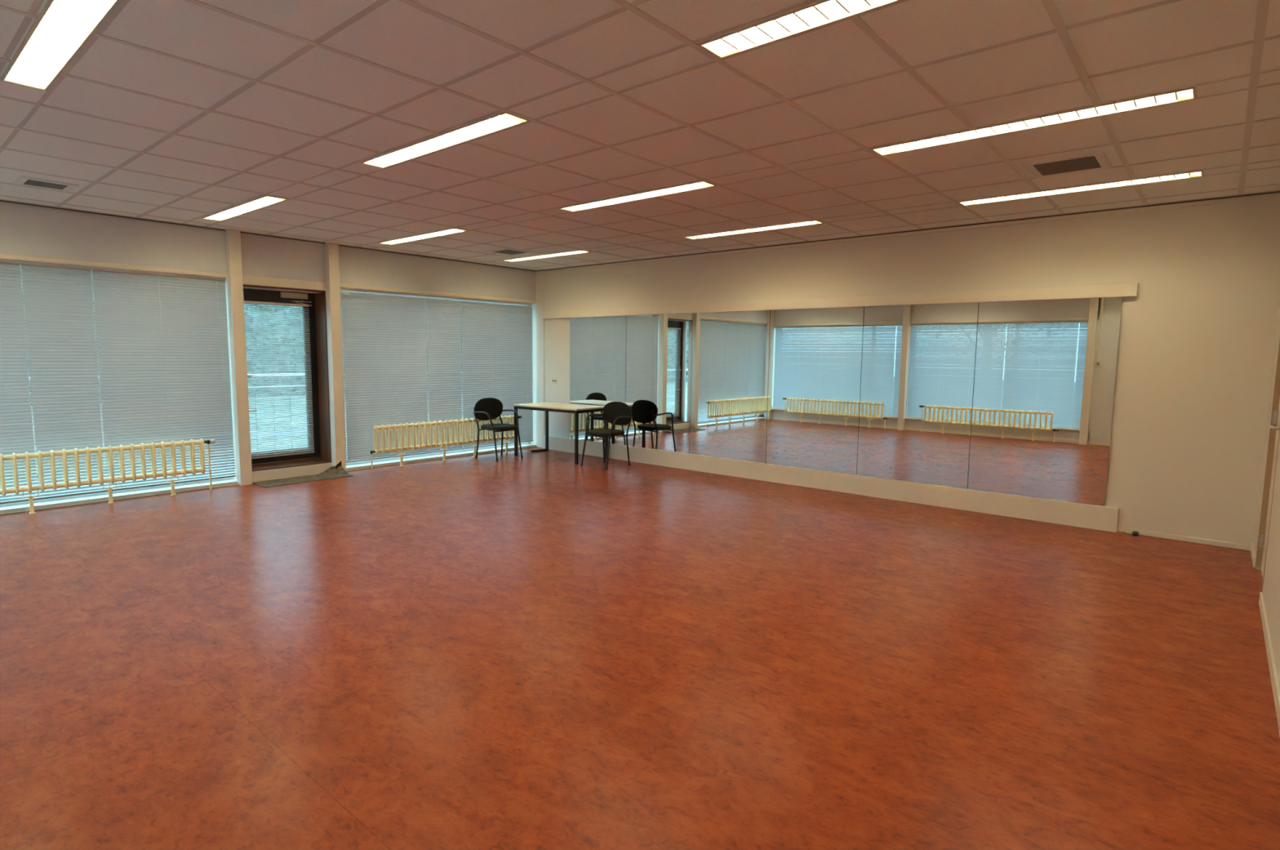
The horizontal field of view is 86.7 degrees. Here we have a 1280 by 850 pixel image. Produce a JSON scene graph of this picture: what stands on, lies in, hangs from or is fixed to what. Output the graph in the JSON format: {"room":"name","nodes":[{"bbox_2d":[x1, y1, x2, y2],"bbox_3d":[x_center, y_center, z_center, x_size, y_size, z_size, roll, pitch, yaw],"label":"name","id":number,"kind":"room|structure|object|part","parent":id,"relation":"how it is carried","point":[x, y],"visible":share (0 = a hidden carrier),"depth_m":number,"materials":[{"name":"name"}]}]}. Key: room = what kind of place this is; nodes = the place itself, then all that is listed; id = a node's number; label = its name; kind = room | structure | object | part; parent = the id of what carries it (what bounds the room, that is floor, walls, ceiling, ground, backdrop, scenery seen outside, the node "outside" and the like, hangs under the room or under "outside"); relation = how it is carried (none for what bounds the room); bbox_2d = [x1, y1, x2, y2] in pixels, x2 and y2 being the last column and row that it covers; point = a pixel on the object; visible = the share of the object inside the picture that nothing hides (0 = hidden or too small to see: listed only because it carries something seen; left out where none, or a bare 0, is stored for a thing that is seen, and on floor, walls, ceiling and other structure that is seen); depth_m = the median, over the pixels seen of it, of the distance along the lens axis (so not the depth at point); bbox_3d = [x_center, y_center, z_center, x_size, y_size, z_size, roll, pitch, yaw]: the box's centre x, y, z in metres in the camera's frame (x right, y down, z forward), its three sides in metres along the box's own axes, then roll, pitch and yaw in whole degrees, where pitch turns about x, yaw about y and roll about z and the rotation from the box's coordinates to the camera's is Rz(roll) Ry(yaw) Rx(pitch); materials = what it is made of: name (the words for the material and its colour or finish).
{"room":"exercise studio","nodes":[
{"label":"exercise studio","id":0,"kind":"room"},
{"bbox_2d":[0,201,535,508],"bbox_3d":[-4.213,-0.808,8.045,0.340,3.049,7.520,6,8,40],"label":"wall","id":1,"kind":"structure","parent":0,"point":[30,230],"depth_m":7.29,"materials":[{"name":"beige paint"}]},
{"bbox_2d":[0,253,228,277],"bbox_3d":[-5.453,-1.513,6.221,0.055,0.044,3.008,6,8,40],"label":"trim","id":2,"kind":"structure","parent":1,"relation":"attached to","point":[6,256],"depth_m":6.55,"materials":[{"name":"white paint"}]},
{"bbox_2d":[0,258,237,511],"bbox_3d":[-5.525,-0.406,6.464,0.240,2.332,3.128,6,8,40],"label":"window","id":3,"kind":"structure","parent":1,"relation":"in","point":[16,505],"depth_m":6.81,"materials":[{"name":"white paint"}]},
{"bbox_2d":[0,258,235,504],"bbox_3d":[-5.494,-0.404,6.360,0.033,2.188,2.992,6,8,40],"label":"blind","id":4,"kind":"object","parent":3,"relation":"attached to","point":[163,366],"visible":0.92,"depth_m":6.67,"materials":[{"name":"white paint"}]},
{"bbox_3d":[-5.596,-0.386,6.226,0.001,2.158,0.003,6,8,40],"label":"ladder cord","id":5,"kind":"part","parent":4,"relation":"part of","materials":[{"name":"white fabric"}]},
{"bbox_3d":[-5.266,-0.422,6.611,0.001,2.158,0.003,6,8,40],"label":"ladder cord","id":6,"kind":"part","parent":4,"relation":"part of","materials":[{"name":"white fabric"}]},
{"bbox_3d":[-5.482,-1.479,6.248,0.028,0.026,2.990,6,8,40],"label":"head rail","id":7,"kind":"part","parent":4,"relation":"part of","materials":[{"name":"white metal"}]},
{"bbox_3d":[-5.507,0.677,6.473,0.024,0.016,2.992,6,8,40],"label":"rail","id":8,"kind":"part","parent":4,"relation":"part of","materials":[{"name":"white metal"}]},
{"bbox_3d":[-4.916,-0.461,7.020,0.001,2.158,0.003,6,8,40],"label":"ladder cord","id":9,"kind":"part","parent":4,"relation":"part of","materials":[{"name":"white fabric"}]},
{"bbox_3d":[-4.573,-0.498,7.422,0.001,2.158,0.003,6,8,40],"label":"ladder cord","id":10,"kind":"part","parent":4,"relation":"part of","materials":[{"name":"white fabric"}]},
{"bbox_3d":[-5.522,0.741,6.570,0.200,0.028,3.128,6,8,40],"label":"sill","id":11,"kind":"part","parent":3,"relation":"part of","materials":[{"name":"white paint"}]},
{"bbox_2d":[0,482,238,514],"bbox_3d":[-5.486,0.762,6.451,0.012,0.026,3.028,6,8,40],"label":"baseboard","id":12,"kind":"structure","parent":1,"relation":"attached to","point":[232,483],"depth_m":6.74,"materials":[{"name":"white paint"}]},
{"bbox_2d":[224,228,252,485],"bbox_3d":[-4.454,-0.722,7.505,0.200,2.785,0.120,6,8,40],"label":"pilaster","id":13,"kind":"object","parent":1,"relation":"attached to","point":[233,283],"visible":0.82,"depth_m":7.44,"materials":[{"name":"white paint"}]},
{"bbox_2d":[242,275,326,290],"bbox_3d":[-4.099,-1.634,7.824,0.032,0.096,0.954,6,8,40],"label":"trim","id":14,"kind":"structure","parent":1,"relation":"attached to","point":[247,280],"depth_m":7.80,"materials":[{"name":"beige wood"}]},
{"bbox_2d":[243,284,331,471],"bbox_3d":[-4.242,-0.554,8.048,0.310,2.107,0.994,6,8,40],"label":"door","id":15,"kind":"structure","parent":1,"relation":"in","point":[318,450],"depth_m":8.22,"materials":[{"name":"brown wood"}]},
{"bbox_3d":[-4.482,-0.511,7.886,0.001,1.795,0.003,6,8,40],"label":"ladder cord","id":16,"kind":"part","parent":15,"relation":"part of","materials":[{"name":"white fabric"}]},
{"bbox_3d":[-4.352,-0.525,8.038,0.001,1.795,0.003,6,8,40],"label":"ladder cord","id":17,"kind":"part","parent":15,"relation":"part of","materials":[{"name":"white fabric"}]},
{"bbox_3d":[-4.308,-1.430,7.996,0.028,0.026,0.790,6,8,40],"label":"head rail","id":18,"kind":"part","parent":15,"relation":"part of","materials":[{"name":"white metal"}]},
{"bbox_3d":[-4.328,0.364,8.182,0.024,0.016,0.792,6,8,40],"label":"rail","id":19,"kind":"part","parent":15,"relation":"part of","materials":[{"name":"wood"}]},
{"bbox_3d":[-4.229,-0.539,8.182,0.001,1.795,0.003,6,8,40],"label":"ladder cord","id":20,"kind":"part","parent":15,"relation":"part of","materials":[{"name":"white fabric"}]},
{"bbox_3d":[-4.106,-0.552,8.326,0.001,1.795,0.003,6,8,40],"label":"ladder cord","id":21,"kind":"part","parent":15,"relation":"part of","materials":[{"name":"white fabric"}]},
{"bbox_2d":[252,462,332,482],"bbox_3d":[-4.251,0.600,8.165,0.340,0.223,0.954,6,8,40],"label":"trim","id":22,"kind":"structure","parent":1,"relation":"attached to","point":[291,472],"depth_m":8.02,"materials":[{"name":"beige wood"}]},
{"bbox_2d":[324,242,346,471],"bbox_3d":[-3.757,-0.799,8.320,0.200,2.785,0.123,6,8,40],"label":"pilaster","id":23,"kind":"object","parent":1,"relation":"attached to","point":[335,362],"visible":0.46,"depth_m":8.25,"materials":[{"name":"white paint"}]},
{"bbox_2d":[339,287,536,468],"bbox_3d":[-2.780,-0.709,9.672,0.240,2.332,3.180,6,8,40],"label":"window","id":24,"kind":"structure","parent":1,"relation":"in","point":[406,458],"depth_m":9.53,"materials":[{"name":"white paint"}]},
{"bbox_2d":[339,287,533,462],"bbox_3d":[-2.713,-0.713,9.592,0.053,2.178,3.128,6,8,40],"label":"blind","id":25,"kind":"object","parent":24,"relation":"attached to","point":[385,382],"visible":0.8,"depth_m":9.33,"materials":[{"name":"white paint"}]},
{"bbox_3d":[-3.682,-0.601,8.461,0.001,2.148,0.003,6,8,40],"label":"ladder cord","id":26,"kind":"part","parent":25,"relation":"part of","materials":[{"name":"white fabric"}]},
{"bbox_3d":[-3.294,-0.644,8.915,0.001,2.148,0.003,6,8,40],"label":"ladder cord","id":27,"kind":"part","parent":25,"relation":"part of","materials":[{"name":"white fabric"}]},
{"bbox_3d":[-2.922,-0.685,9.350,0.001,2.148,0.003,6,8,40],"label":"ladder cord","id":28,"kind":"part","parent":25,"relation":"part of","materials":[{"name":"white fabric"}]},
{"bbox_3d":[-2.710,-1.784,9.488,0.028,0.026,3.126,6,8,40],"label":"head rail","id":29,"kind":"part","parent":25,"relation":"part of","materials":[{"name":"white metal"}]},
{"bbox_3d":[-2.734,0.361,9.711,0.024,0.016,3.128,6,8,40],"label":"rail","id":30,"kind":"part","parent":25,"relation":"part of","materials":[{"name":"white metal"}]},
{"bbox_3d":[-2.560,-0.725,9.773,0.001,2.148,0.003,6,8,40],"label":"ladder cord","id":31,"kind":"part","parent":25,"relation":"part of","materials":[{"name":"white fabric"}]},
{"bbox_3d":[-2.174,-0.767,10.223,0.001,2.148,0.003,6,8,40],"label":"ladder cord","id":32,"kind":"part","parent":25,"relation":"part of","materials":[{"name":"white fabric"}]},
{"bbox_3d":[-1.808,-0.808,10.652,0.001,2.148,0.003,6,8,40],"label":"ladder cord","id":33,"kind":"part","parent":25,"relation":"part of","materials":[{"name":"white fabric"}]},
{"bbox_3d":[-2.777,0.438,9.778,0.200,0.028,3.180,6,8,40],"label":"sill","id":34,"kind":"part","parent":24,"relation":"part of","materials":[{"name":"white paint"}]},
{"bbox_2d":[339,283,536,303],"bbox_3d":[-2.676,-1.819,9.466,0.055,0.044,3.160,6,8,40],"label":"trim","id":35,"kind":"structure","parent":1,"relation":"attached to","point":[341,285],"depth_m":9.24,"materials":[{"name":"white paint"}]},
{"bbox_2d":[346,445,537,471],"bbox_3d":[-2.692,0.455,9.716,0.012,0.026,3.195,6,8,40],"label":"baseboard","id":36,"kind":"structure","parent":1,"relation":"attached to","point":[530,446],"depth_m":9.43,"materials":[{"name":"white paint"}]},
{"bbox_2d":[0,447,1279,849],"bbox_3d":[-0.962,0.996,5.401,8.967,0.120,7.670,6,8,40],"label":"floor","id":37,"kind":"structure","parent":0,"point":[546,650],"depth_m":3.21,"materials":[{"name":"red laminate"}]},
{"bbox_2d":[0,438,215,513],"bbox_3d":[-5.442,0.511,6.273,0.093,0.564,2.719,6,8,40],"label":"radiator","id":38,"kind":"object","parent":37,"relation":"on","point":[51,454],"visible":1,"depth_m":6.56,"materials":[{"name":"metal"}]},
{"bbox_3d":[-4.573,0.175,7.260,0.044,0.043,0.048,6,8,40],"label":"knob","id":39,"kind":"part","parent":38,"relation":"part of","materials":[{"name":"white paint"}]},
{"bbox_2d":[252,461,353,487],"bbox_3d":[-3.934,0.559,7.937,0.360,0.156,1.007,6,8,40],"label":"door mat","id":40,"kind":"object","parent":37,"relation":"on","point":[337,471],"visible":1,"depth_m":7.99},
{"bbox_2d":[370,414,521,469],"bbox_3d":[-2.631,0.201,9.558,0.093,0.564,2.459,6,8,40],"label":"radiator","id":41,"kind":"object","parent":37,"relation":"on","point":[460,441],"visible":0.84,"depth_m":9.34,"materials":[{"name":"metal"}]},
{"bbox_2d":[472,397,523,461],"bbox_3d":[-2.034,0.048,9.705,0.557,0.856,0.561,6,8,40],"label":"armchair","id":42,"kind":"object","parent":37,"relation":"on","point":[486,408],"visible":1,"depth_m":9.73,"materials":[{"name":"grey fabric"}]},
{"bbox_3d":[-2.337,0.110,9.684,0.124,0.718,0.040,7,8,45],"label":"leg","id":43,"kind":"part","parent":42,"relation":"part of","materials":[{"name":"black metal"}]},
{"bbox_3d":[-2.182,0.149,9.521,0.526,0.679,0.070,5,7,38],"label":"leg","id":44,"kind":"part","parent":42,"relation":"part of","materials":[{"name":"black metal"}]},
{"bbox_3d":[-2.207,-0.232,9.827,0.093,0.329,0.500,6,8,40],"label":"backrest","id":45,"kind":"part","parent":42,"relation":"part of","materials":[{"name":"black fabric"}]},
{"bbox_3d":[-2.024,0.065,9.698,0.354,0.018,0.420,6,8,40],"label":"seat frame","id":46,"kind":"part","parent":42,"relation":"part of","materials":[{"name":"black metal"}]},
{"bbox_3d":[-2.019,0.027,9.691,0.444,0.062,0.464,6,8,40],"label":"seat","id":47,"kind":"part","parent":42,"relation":"part of","materials":[{"name":"grey fabric"}]},
{"bbox_3d":[-2.056,0.079,10.013,0.124,0.718,0.040,5,7,36],"label":"leg","id":48,"kind":"part","parent":42,"relation":"part of","materials":[{"name":"black metal"}]},
{"bbox_3d":[-1.867,0.114,9.889,0.526,0.679,0.070,6,8,43],"label":"leg","id":49,"kind":"part","parent":42,"relation":"part of","materials":[{"name":"black metal"}]},
{"bbox_2d":[513,401,608,464],"bbox_3d":[-1.191,0.088,9.881,1.329,0.756,0.685,5,7,36],"label":"table","id":50,"kind":"object","parent":37,"relation":"on","point":[548,406],"visible":0.88,"depth_m":9.68,"materials":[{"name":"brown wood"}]},
{"bbox_3d":[-1.818,0.086,9.943,0.038,0.734,0.038,5,7,36],"label":"leg","id":51,"kind":"part","parent":50,"relation":"part of","materials":[{"name":"black metal"}]},
{"bbox_3d":[-1.435,0.036,10.459,0.038,0.734,0.038,5,7,36],"label":"leg","id":52,"kind":"part","parent":50,"relation":"part of","materials":[{"name":"black metal"}]},
{"bbox_3d":[-1.146,-0.243,9.816,1.213,0.040,0.673,5,7,36],"label":"apron frame","id":53,"kind":"part","parent":50,"relation":"part of","materials":[{"name":"black metal"}]},
{"bbox_3d":[-0.864,0.169,9.244,0.038,0.734,0.038,5,7,36],"label":"leg","id":54,"kind":"part","parent":50,"relation":"part of","materials":[{"name":"black metal"}]},
{"bbox_3d":[-0.481,0.119,9.760,0.038,0.734,0.038,5,7,36],"label":"leg","id":55,"kind":"part","parent":50,"relation":"part of","materials":[{"name":"black metal"}]},
{"bbox_2d":[580,401,632,469],"bbox_3d":[-0.445,0.122,9.168,0.561,0.856,0.557,5,8,38],"label":"armchair","id":56,"kind":"object","parent":37,"relation":"on","point":[619,413],"visible":1,"depth_m":9.20,"materials":[{"name":"black fabric"}]},
{"bbox_3d":[-0.644,0.188,9.317,0.070,0.679,0.526,5,7,36],"label":"leg","id":57,"kind":"part","parent":56,"relation":"part of","materials":[{"name":"black metal"}]},
{"bbox_3d":[-0.483,0.153,9.475,0.040,0.718,0.124,6,8,43],"label":"leg","id":58,"kind":"part","parent":56,"relation":"part of","materials":[{"name":"black metal"}]},
{"bbox_3d":[-0.456,0.101,9.152,0.464,0.062,0.444,5,8,38],"label":"seat","id":59,"kind":"part","parent":56,"relation":"part of","materials":[{"name":"grey fabric"}]},
{"bbox_3d":[-0.453,0.139,9.160,0.420,0.018,0.354,5,8,38],"label":"seat frame","id":60,"kind":"part","parent":56,"relation":"part of","materials":[{"name":"black metal"}]},
{"bbox_3d":[-0.298,-0.158,9.322,0.500,0.329,0.093,5,8,38],"label":"backrest","id":61,"kind":"part","parent":56,"relation":"part of","materials":[{"name":"black fabric"}]},
{"bbox_3d":[-0.264,0.223,9.017,0.070,0.679,0.526,6,8,41],"label":"leg","id":62,"kind":"part","parent":56,"relation":"part of","materials":[{"name":"black metal"}]},
{"bbox_3d":[-0.144,0.184,9.207,0.040,0.718,0.124,5,7,34],"label":"leg","id":63,"kind":"part","parent":56,"relation":"part of","materials":[{"name":"black metal"}]},
{"bbox_2d":[1122,530,1138,535],"bbox_3d":[4.234,0.927,5.861,0.048,0.038,0.134,-2,7,-25],"label":"stopper","id":64,"kind":"object","parent":37,"relation":"on","point":[1134,533],"visible":1,"depth_m":5.82,"materials":[{"name":"black plastic"}]},
{"bbox_2d":[0,0,1279,271],"bbox_3d":[-0.945,-1.929,5.078,9.087,0.212,7.820,6,8,40],"label":"ceiling","id":65,"kind":"structure","parent":0,"point":[176,112],"depth_m":3.67,"materials":[{"name":"tile"}]},
{"bbox_2d":[12,175,79,192],"bbox_3d":[-4.696,-1.902,5.363,0.353,0.010,0.350,6,8,40],"label":"ceiling vent","id":66,"kind":"object","parent":65,"relation":"in","point":[20,180],"visible":1,"depth_m":5.35,"materials":[{"name":"grey metal"}]},
{"bbox_2d":[25,179,67,190],"bbox_3d":[-4.694,-1.901,5.366,0.243,0.006,0.227,6,8,40],"label":"grille","id":67,"kind":"object","parent":66,"relation":"attached to","point":[34,183],"depth_m":5.38,"materials":[{"name":"grey metal"}]},
{"bbox_2d":[0,0,121,90],"bbox_3d":[-2.436,-1.666,2.832,1.568,0.108,0.175,6,8,40],"label":"ceiling light","id":68,"kind":"object","parent":65,"relation":"attached to","point":[62,28],"visible":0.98,"depth_m":2.87,"materials":[{"name":"white plastic"}]},
{"bbox_2d":[201,195,288,221],"bbox_3d":[-3.659,-2.034,6.232,1.568,0.108,0.175,6,8,40],"label":"ceiling light","id":69,"kind":"object","parent":65,"relation":"attached to","point":[264,201],"visible":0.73,"depth_m":6.21,"materials":[{"name":"white plastic"}]},
{"bbox_2d":[377,227,468,244],"bbox_3d":[-2.466,-2.165,7.627,1.568,0.108,0.175,6,8,40],"label":"ceiling light","id":70,"kind":"object","parent":65,"relation":"attached to","point":[454,230],"visible":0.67,"depth_m":7.62,"materials":[{"name":"white plastic"}]},
{"bbox_2d":[360,111,529,168],"bbox_3d":[-1.262,-1.795,4.203,1.568,0.108,0.175,6,8,40],"label":"ceiling light","id":71,"kind":"object","parent":65,"relation":"attached to","point":[504,120],"visible":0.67,"depth_m":4.16,"materials":[{"name":"white plastic"}]},
{"bbox_2d":[484,248,533,255],"bbox_3d":[-1.665,-2.210,8.662,0.440,0.010,0.430,6,8,40],"label":"ceiling vent","id":72,"kind":"object","parent":65,"relation":"in","point":[509,251],"visible":1,"depth_m":8.65,"materials":[{"name":"grey metal"}]},
{"bbox_2d":[493,249,525,254],"bbox_3d":[-1.664,-2.209,8.665,0.330,0.006,0.305,6,8,40],"label":"grille","id":73,"kind":"object","parent":72,"relation":"attached to","point":[500,251],"depth_m":8.66,"materials":[{"name":"grey metal"}]},
{"bbox_2d":[502,249,591,262],"bbox_3d":[-1.266,-2.297,9.029,1.568,0.108,0.175,6,8,40],"label":"ceiling light","id":74,"kind":"object","parent":65,"relation":"attached to","point":[579,251],"visible":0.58,"depth_m":9.04,"materials":[{"name":"white plastic"}]},
{"bbox_2d":[559,180,716,211],"bbox_3d":[-0.069,-1.927,5.598,1.568,0.108,0.175,6,8,40],"label":"ceiling light","id":75,"kind":"object","parent":65,"relation":"attached to","point":[698,184],"visible":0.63,"depth_m":5.57,"materials":[{"name":"white plastic"}]},
{"bbox_2d":[683,219,823,239],"bbox_3d":[1.131,-2.059,7.000,1.568,0.108,0.175,6,8,40],"label":"ceiling light","id":76,"kind":"object","parent":65,"relation":"attached to","point":[808,222],"visible":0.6,"depth_m":6.99,"materials":[{"name":"white plastic"}]},
{"bbox_2d":[697,0,902,58],"bbox_3d":[0.894,-1.581,2.379,1.568,0.108,0.175,6,8,40],"label":"ceiling light","id":77,"kind":"object","parent":65,"relation":"attached to","point":[820,13],"visible":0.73,"depth_m":2.69,"materials":[{"name":"white plastic"}]},
{"bbox_2d":[870,86,1196,155],"bbox_3d":[2.087,-1.713,3.773,1.568,0.108,0.175,6,8,40],"label":"ceiling light","id":78,"kind":"object","parent":65,"relation":"attached to","point":[1186,94],"visible":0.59,"depth_m":3.71,"materials":[{"name":"white plastic"}]},
{"bbox_2d":[1021,151,1112,178],"bbox_3d":[2.848,-1.729,4.524,0.455,0.010,0.453,6,8,40],"label":"ceiling vent","id":79,"kind":"object","parent":65,"relation":"in","point":[1094,161],"visible":1,"depth_m":4.50,"materials":[{"name":"grey metal"}]},
{"bbox_2d":[1032,155,1101,175],"bbox_3d":[2.851,-1.728,4.527,0.345,0.006,0.331,6,8,40],"label":"grille","id":80,"kind":"object","parent":79,"relation":"attached to","point":[1089,162],"depth_m":4.53,"materials":[{"name":"grey metal"}]},
{"bbox_2d":[957,169,1204,205],"bbox_3d":[3.287,-1.845,5.176,1.568,0.108,0.175,6,8,40],"label":"ceiling light","id":81,"kind":"object","parent":65,"relation":"attached to","point":[1197,173],"visible":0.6,"depth_m":5.14,"materials":[{"name":"white plastic"}]},
{"bbox_2d":[528,192,1279,545],"bbox_3d":[1.609,-0.749,8.110,9.127,3.049,0.120,6,8,40],"label":"wall","id":82,"kind":"structure","parent":0,"point":[1197,338],"depth_m":5.77,"materials":[{"name":"paint"}]},
{"bbox_2d":[535,270,544,447],"bbox_3d":[-1.579,-1.020,10.725,0.185,2.777,0.012,6,8,40],"label":"trim","id":83,"kind":"structure","parent":82,"relation":"attached to","point":[540,304],"depth_m":10.70,"materials":[{"name":"white paint"}]},
{"bbox_2d":[551,378,556,383],"bbox_3d":[-1.330,-0.680,10.544,0.104,0.064,0.012,6,8,40],"label":"wall socket","id":84,"kind":"object","parent":82,"relation":"attached to","point":[553,380],"visible":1,"depth_m":10.54,"materials":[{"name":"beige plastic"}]},
{"bbox_2d":[569,315,626,445],"bbox_3d":[-0.622,-0.665,9.921,1.129,1.836,0.032,6,8,40],"label":"mirror panel","id":85,"kind":"object","parent":82,"relation":"attached to","point":[597,344],"visible":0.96,"depth_m":9.90,"materials":[{"name":"silver metal"}]},
{"bbox_2d":[625,312,692,453],"bbox_3d":[0.241,-0.580,9.191,1.131,1.836,0.033,6,8,40],"label":"mirror panel","id":86,"kind":"object","parent":82,"relation":"attached to","point":[659,347],"visible":0.96,"depth_m":9.15,"materials":[{"name":"silver metal"}]},
{"bbox_2d":[689,310,770,463],"bbox_3d":[1.104,-0.494,8.461,1.131,1.836,0.032,6,8,40],"label":"mirror panel","id":87,"kind":"object","parent":82,"relation":"attached to","point":[730,350],"visible":1,"depth_m":8.43,"materials":[{"name":"silver metal"}]},
{"bbox_2d":[765,306,864,475],"bbox_3d":[1.967,-0.408,7.731,1.131,1.836,0.033,6,8,40],"label":"mirror panel","id":88,"kind":"object","parent":82,"relation":"attached to","point":[815,354],"visible":1,"depth_m":7.69,"materials":[{"name":"silver metal"}]},
{"bbox_2d":[542,435,1119,532],"bbox_3d":[1.323,0.549,8.357,7.510,0.210,0.062,6,8,40],"label":"trim","id":89,"kind":"structure","parent":82,"relation":"attached to","point":[1058,512],"depth_m":7.29,"materials":[{"name":"beige wood"}]},
{"bbox_2d":[542,282,1138,318],"bbox_3d":[1.349,-1.429,8.155,7.510,0.113,0.052,6,8,40],"label":"trim","id":90,"kind":"structure","parent":82,"relation":"attached to","point":[1130,289],"depth_m":7.11,"materials":[{"name":"beige wood"}]},
{"bbox_2d":[552,199,1215,271],"bbox_3d":[1.618,-2.067,7.886,7.750,0.030,0.018,6,8,40],"label":"trim","id":91,"kind":"structure","parent":82,"relation":"attached to","point":[1206,202],"depth_m":6.76,"materials":[{"name":"white dark painted metal"}]},
{"bbox_2d":[857,302,979,488],"bbox_3d":[2.830,-0.323,7.000,1.131,1.836,0.032,6,8,40],"label":"mirror panel","id":92,"kind":"object","parent":82,"relation":"attached to","point":[917,371],"visible":1,"depth_m":6.96,"materials":[{"name":"silver metal"}]},
{"bbox_2d":[967,296,1122,506],"bbox_3d":[3.692,-0.237,6.270,1.129,1.836,0.033,6,8,40],"label":"mirror panel","id":93,"kind":"object","parent":82,"relation":"attached to","point":[1045,371],"visible":1,"depth_m":6.23,"materials":[{"name":"silver metal"}]},
{"bbox_2d":[1116,526,1251,551],"bbox_3d":[4.534,0.948,5.680,0.887,0.042,0.012,6,8,40],"label":"baseboard","id":94,"kind":"structure","parent":82,"relation":"attached to","point":[1183,538],"depth_m":5.65,"materials":[{"name":"white paint"}]},
{"bbox_2d":[1253,297,1279,687],"bbox_3d":[2.515,-0.143,2.384,0.120,3.049,7.570,6,8,40],"label":"wall","id":95,"kind":"structure","parent":0,"point":[1271,586],"depth_m":3.93,"materials":[{"name":"paint"}]},
{"bbox_2d":[1250,542,1279,734],"bbox_3d":[2.461,1.232,2.585,0.012,0.070,7.408,6,8,40],"label":"baseboard","id":96,"kind":"structure","parent":95,"relation":"attached to","point":[1274,680],"depth_m":3.39,"materials":[{"name":"white paint"}]},
{"bbox_2d":[1254,338,1279,591],"bbox_3d":[4.227,-0.089,4.460,0.140,2.350,0.960,6,8,40],"label":"door","id":97,"kind":"structure","parent":95,"relation":"in","point":[1274,431],"depth_m":4.82,"materials":[{"name":"white paint"}]},
{"bbox_3d":[3.976,0.018,4.231,0.070,0.048,0.149,6,8,40],"label":"handle","id":98,"kind":"part","parent":97,"relation":"part of","materials":[{"name":"metal"}]},
{"label":"outside","id":99,"kind":"structure","parent":0,"visible":0},
{"bbox_2d":[4,391,462,480],"bbox_3d":[-1.664,0.612,10.959,120.000,0.120,120.000,6,8,40],"label":"ground","id":100,"kind":"structure","parent":99,"point":[428,392],"depth_m":15.71,"materials":[{"name":"grey concrete"}]},
{"bbox_2d":[0,265,156,377],"bbox_3d":[-11.106,-2.881,11.853,4.784,6.448,4.817,6,8,40],"label":"tree","id":101,"kind":"object","parent":100,"relation":"on","point":[2,265],"visible":0.02,"depth_m":12.09,"materials":[{"name":"green plant"}]},
{"bbox_2d":[38,271,259,319],"bbox_3d":[-13.432,-4.407,19.002,6.024,7.949,5.963,6,8,40],"label":"tree","id":102,"kind":"object","parent":100,"relation":"on","point":[77,271],"visible":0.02,"depth_m":18.95,"materials":[{"name":"green plant"}]},
{"bbox_2d":[0,441,513,502],"bbox_3d":[-4.403,0.629,10.006,2.260,0.220,13.000,6,8,40],"label":"terrace","id":103,"kind":"object","parent":100,"relation":"on","point":[513,442],"depth_m":8.14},
{"bbox_2d":[28,372,462,479],"bbox_3d":[-5.244,-0.173,10.518,0.060,1.251,10.050,6,8,40],"label":"terrace railing","id":104,"kind":"object","parent":103,"relation":"on","point":[427,372],"visible":0.12,"depth_m":10.23,"materials":[{"name":"white metal"}]},
{"bbox_3d":[-5.237,-0.774,10.455,0.044,0.042,10.000,6,8,40],"label":"rail","id":105,"kind":"part","parent":104,"relation":"part of","materials":[{"name":"white metal"}]},
{"bbox_3d":[-5.247,0.091,10.545,0.060,0.080,10.000,6,8,40],"label":"rail","id":106,"kind":"part","parent":104,"relation":"part of","materials":[{"name":"white paint"}]},
{"bbox_2d":[15,266,522,404],"bbox_3d":[-22.520,-2.840,15.270,1.574,5.591,64.166,6,8,40],"label":"outdoor view","id":107,"kind":"object","parent":100,"relation":"on","point":[15,266],"visible":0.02,"depth_m":25.18,"materials":[{"name":"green plant"}]},
{"bbox_2d":[284,291,461,353],"bbox_3d":[-7.015,-3.762,18.056,5.198,7.008,5.181,6,8,40],"label":"tree","id":108,"kind":"object","parent":100,"relation":"on","point":[341,291],"visible":0.02,"depth_m":17.57,"materials":[{"name":"green plant"}]}
]}

